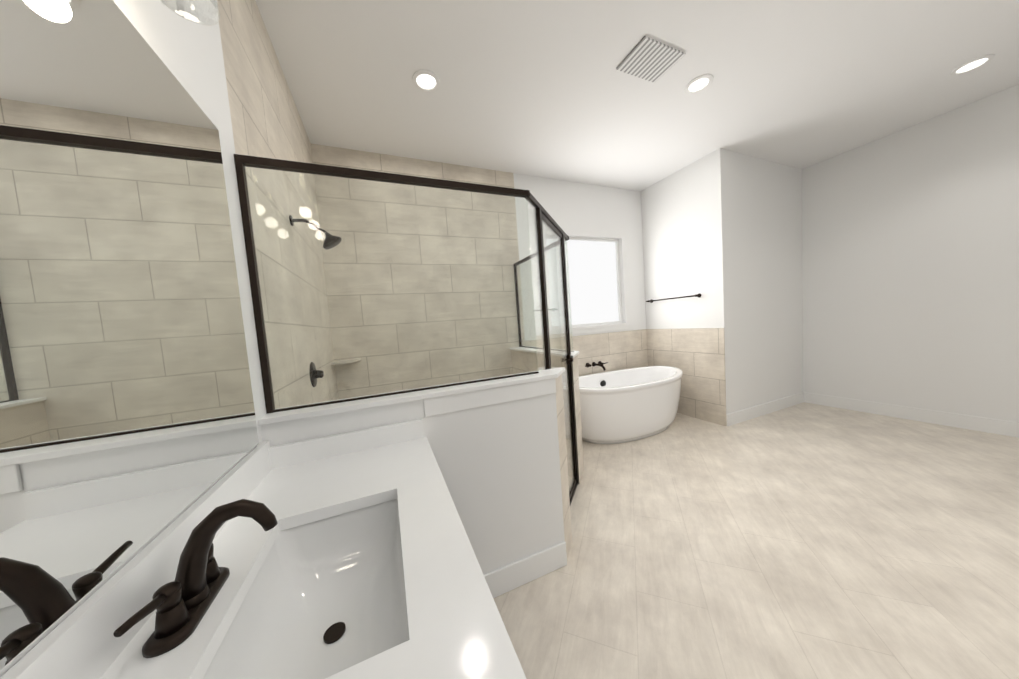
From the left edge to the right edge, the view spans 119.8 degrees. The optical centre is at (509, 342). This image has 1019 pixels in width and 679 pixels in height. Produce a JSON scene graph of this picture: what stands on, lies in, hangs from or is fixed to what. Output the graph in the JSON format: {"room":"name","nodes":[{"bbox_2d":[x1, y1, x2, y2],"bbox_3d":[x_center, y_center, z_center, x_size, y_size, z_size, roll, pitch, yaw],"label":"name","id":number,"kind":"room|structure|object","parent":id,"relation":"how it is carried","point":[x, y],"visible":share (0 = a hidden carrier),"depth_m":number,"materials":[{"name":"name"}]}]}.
{"room":"bathroom","nodes":[
{"label":"bathroom","id":0,"kind":"room"},
{"bbox_2d":[0,0,338,676],"bbox_3d":[-0.655,-0.172,0.331,0.001,3.152,5.378,-6,4,-23],"label":"wall","id":1,"kind":"structure","parent":0,"point":[227,71],"depth_m":1.35,"materials":[{"name":"beige tile"}]},
{"bbox_2d":[0,0,258,671],"bbox_3d":[-0.408,-0.134,-0.232,0.006,1.085,2.746,-6,4,-23],"label":"mirror","id":2,"kind":"object","parent":1,"relation":"attached to","point":[128,427],"visible":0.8,"depth_m":0.52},
{"bbox_2d":[160,0,219,25],"bbox_3d":[-0.653,-0.849,0.465,0.110,0.168,0.536,-6,4,-23],"label":"shade","id":3,"kind":"object","parent":1,"relation":"attached to","point":[211,17],"visible":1,"depth_m":0.71,"materials":[{"name":"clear glass"}]},
{"bbox_2d":[289,215,340,386],"bbox_3d":[-1.202,-0.252,1.942,0.262,1.079,0.257,-6,4,-23],"label":"shower head","id":4,"kind":"object","parent":1,"relation":"attached to","point":[329,239],"depth_m":1.86},
{"bbox_2d":[260,374,571,574],"bbox_3d":[-0.272,0.772,1.483,1.425,1.070,0.135,-6,4,-23],"label":"wall","id":5,"kind":"structure","parent":0,"point":[503,467],"depth_m":1.50,"materials":[{"name":"white paint"}]},
{"bbox_2d":[258,367,564,424],"bbox_3d":[-0.297,0.270,1.455,1.449,0.107,0.171,-6,4,-23],"label":"wall cap","id":6,"kind":"object","parent":5,"relation":"on","point":[444,400],"depth_m":1.40,"materials":[{"name":"white"}]},
{"bbox_2d":[484,541,566,597],"bbox_3d":[-0.015,1.220,1.527,0.731,0.135,0.014,-6,4,-23],"label":"baseboard","id":7,"kind":"structure","parent":5,"relation":"attached to","point":[512,576],"depth_m":1.56,"materials":[{"name":"white wood"}]},
{"bbox_2d":[310,143,645,398],"bbox_3d":[0.151,-0.441,3.591,4.058,3.152,0.001,-6,4,-23],"label":"wall","id":8,"kind":"structure","parent":0,"point":[576,208],"depth_m":3.19,"materials":[{"name":"beige tile"}]},
{"bbox_2d":[331,358,360,364],"bbox_3d":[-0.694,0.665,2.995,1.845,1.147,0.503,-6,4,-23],"label":"corner shelf","id":9,"kind":"object","parent":8,"relation":"attached to","point":[336,362],"depth_m":2.72,"materials":[{"name":"tile"}]},
{"bbox_2d":[525,329,647,375],"bbox_3d":[1.157,0.461,4.045,2.023,1.156,0.012,-6,4,-23],"label":"tile wainscot","id":10,"kind":"structure","parent":8,"relation":"attached to","point":[621,350],"depth_m":4.14,"materials":[{"name":"tile"}]},
{"bbox_2d":[585,361,607,370],"bbox_3d":[1.196,0.311,3.927,0.377,0.097,0.229,-6,4,-23],"label":"tub filler","id":11,"kind":"object","parent":10,"relation":"attached to","point":[600,364],"visible":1,"depth_m":3.97,"materials":[{"name":"brown metal"}]},
{"bbox_2d":[546,234,629,335],"bbox_3d":[1.050,-0.784,4.004,1.315,1.285,0.145,-6,4,-23],"label":"window frame","id":12,"kind":"structure","parent":8,"relation":"in","point":[621,324],"depth_m":4.17,"materials":[{"name":"white"}]},
{"bbox_2d":[546,239,618,325],"bbox_3d":[1.024,-0.829,4.054,1.165,1.130,0.001,-6,4,-23],"label":"window panel","id":13,"kind":"object","parent":12,"relation":"attached to","point":[592,279],"visible":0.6,"depth_m":4.09,"materials":[{"name":"white glass"}]},
{"bbox_2d":[511,350,583,483],"bbox_3d":[0.389,0.623,3.048,0.190,1.070,1.253,-6,4,-23],"label":"wall","id":14,"kind":"structure","parent":0,"point":[577,410],"depth_m":2.59,"materials":[{"name":"tile"}]},
{"bbox_2d":[510,346,578,357],"bbox_3d":[0.359,0.080,2.993,0.226,0.022,1.295,-6,4,-23],"label":"wall cap","id":15,"kind":"object","parent":14,"relation":"on","point":[574,354],"visible":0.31,"depth_m":2.95,"materials":[{"name":"white"}]},
{"bbox_2d":[255,0,1018,191],"bbox_3d":[1.874,-2.002,1.348,5.758,0.001,5.378,-6,4,-23],"label":"ceiling","id":16,"kind":"structure","parent":0,"point":[543,88],"depth_m":2.22,"materials":[{"name":"white paint"}]},
{"bbox_2d":[412,70,439,91],"bbox_3d":[-0.595,-1.870,2.113,0.190,0.010,0.190,-6,4,-23],"label":"recessed light","id":17,"kind":"object","parent":16,"relation":"in","point":[426,80],"visible":1,"depth_m":2.11,"materials":[{"name":"white"}]},
{"bbox_2d":[616,36,684,82],"bbox_3d":[0.990,-1.980,2.076,0.380,0.012,0.250,-6,4,-23],"label":"ceiling vent","id":18,"kind":"object","parent":16,"relation":"in","point":[650,59],"visible":0.86,"depth_m":2.06,"materials":[{"name":"white plastic"}]},
{"bbox_2d":[685,74,712,93],"bbox_3d":[1.490,-2.033,2.326,0.190,0.010,0.190,-6,4,-23],"label":"recessed light","id":19,"kind":"object","parent":16,"relation":"in","point":[698,84],"visible":1,"depth_m":2.32,"materials":[{"name":"white"}]},
{"bbox_2d":[950,54,994,75],"bbox_3d":[3.645,-2.186,2.327,0.190,0.010,0.190,-6,4,-23],"label":"recessed light","id":20,"kind":"object","parent":16,"relation":"in","point":[971,65],"visible":1,"depth_m":2.32,"materials":[{"name":"white"}]},
{"bbox_2d":[641,148,723,328],"bbox_3d":[2.227,-0.607,3.874,0.001,3.152,1.098,-6,4,-23],"label":"wall","id":21,"kind":"structure","parent":0,"point":[681,212],"depth_m":3.74,"materials":[{"name":"white paint"}]},
{"bbox_2d":[646,293,700,302],"bbox_3d":[2.161,-0.590,3.935,0.079,0.052,0.778,-6,4,-23],"label":"towel rail","id":22,"kind":"object","parent":21,"relation":"attached to","point":[695,295],"visible":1,"depth_m":3.84,"materials":[{"name":"brown metal"}]},
{"bbox_2d":[646,328,726,425],"bbox_3d":[2.295,0.387,3.931,0.012,1.156,1.086,-6,4,-23],"label":"wainscot","id":23,"kind":"structure","parent":21,"relation":"attached to","point":[696,356],"depth_m":3.73,"materials":[{"name":"tile"}]},
{"bbox_2d":[493,402,1018,678],"bbox_3d":[2.098,1.136,1.551,5.758,0.001,5.378,-6,4,-23],"label":"floor","id":24,"kind":"structure","parent":0,"point":[804,540],"depth_m":1.60,"materials":[{"name":"tile"}]},
{"bbox_2d":[234,154,577,504],"bbox_3d":[-0.405,0.211,2.391,1.988,2.089,1.811,-6,4,-23],"label":"shower frame","id":25,"kind":"object","parent":24,"relation":"on","point":[241,161],"visible":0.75,"depth_m":1.32,"materials":[{"name":"brown metal"}]},
{"bbox_2d":[244,165,574,494],"bbox_3d":[-0.402,0.200,2.389,1.954,2.010,1.777,-6,4,-23],"label":"shower panel","id":26,"kind":"object","parent":25,"relation":"attached to","point":[559,303],"visible":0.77,"depth_m":1.53,"materials":[{"name":"clear glass"}]},
{"bbox_2d":[579,366,682,443],"bbox_3d":[1.373,0.719,3.605,1.710,0.668,0.886,-6,4,-23],"label":"bathtub","id":27,"kind":"object","parent":24,"relation":"on","point":[625,405],"visible":0.85,"depth_m":3.20,"materials":[{"name":"white ceramic"}]},
{"bbox_3d":[-0.077,0.961,-0.053,0.552,0.865,2.847,-6,4,-23],"label":"bathroom vanity","id":28,"kind":"object","parent":24,"relation":"on","visible":0},
{"bbox_2d":[0,419,525,678],"bbox_3d":[-0.091,0.523,-0.074,0.590,0.269,2.847,-6,4,-23],"label":"bathroom vanity","id":29,"kind":"object","parent":28,"relation":"on","point":[359,560],"visible":1,"depth_m":0.64,"materials":[{"name":"stone"}]},
{"bbox_2d":[113,499,277,657],"bbox_3d":[-0.543,0.396,0.562,0.170,0.180,0.270,-6,4,-23],"label":"faucet","id":30,"kind":"object","parent":29,"relation":"on","point":[182,602],"visible":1,"depth_m":0.53,"materials":[{"name":"brown metal"}]},
{"bbox_2d":[720,148,802,413],"bbox_3d":[3.222,-0.667,3.700,1.700,3.152,0.001,-6,4,-23],"label":"wall","id":31,"kind":"structure","parent":0,"point":[761,205],"depth_m":3.65,"materials":[{"name":"white paint"}]},
{"bbox_2d":[726,392,804,425],"bbox_3d":[3.319,0.834,3.784,1.672,0.140,0.015,-6,4,-23],"label":"baseboard","id":32,"kind":"structure","parent":31,"relation":"attached to","point":[743,415],"depth_m":3.74,"materials":[{"name":"white wood"}]},
{"bbox_2d":[802,84,1018,421],"bbox_3d":[4.841,-0.676,2.063,0.001,3.152,4.280,-6,4,-23],"label":"wall","id":33,"kind":"structure","parent":0,"point":[910,258],"depth_m":3.13,"materials":[{"name":"white paint"}]},
{"bbox_2d":[805,392,1018,437],"bbox_3d":[4.935,0.823,2.170,0.015,0.140,4.250,-6,4,-23],"label":"baseboard","id":34,"kind":"structure","parent":33,"relation":"attached to","point":[995,426],"depth_m":3.20,"materials":[{"name":"white wood"}]}
]}

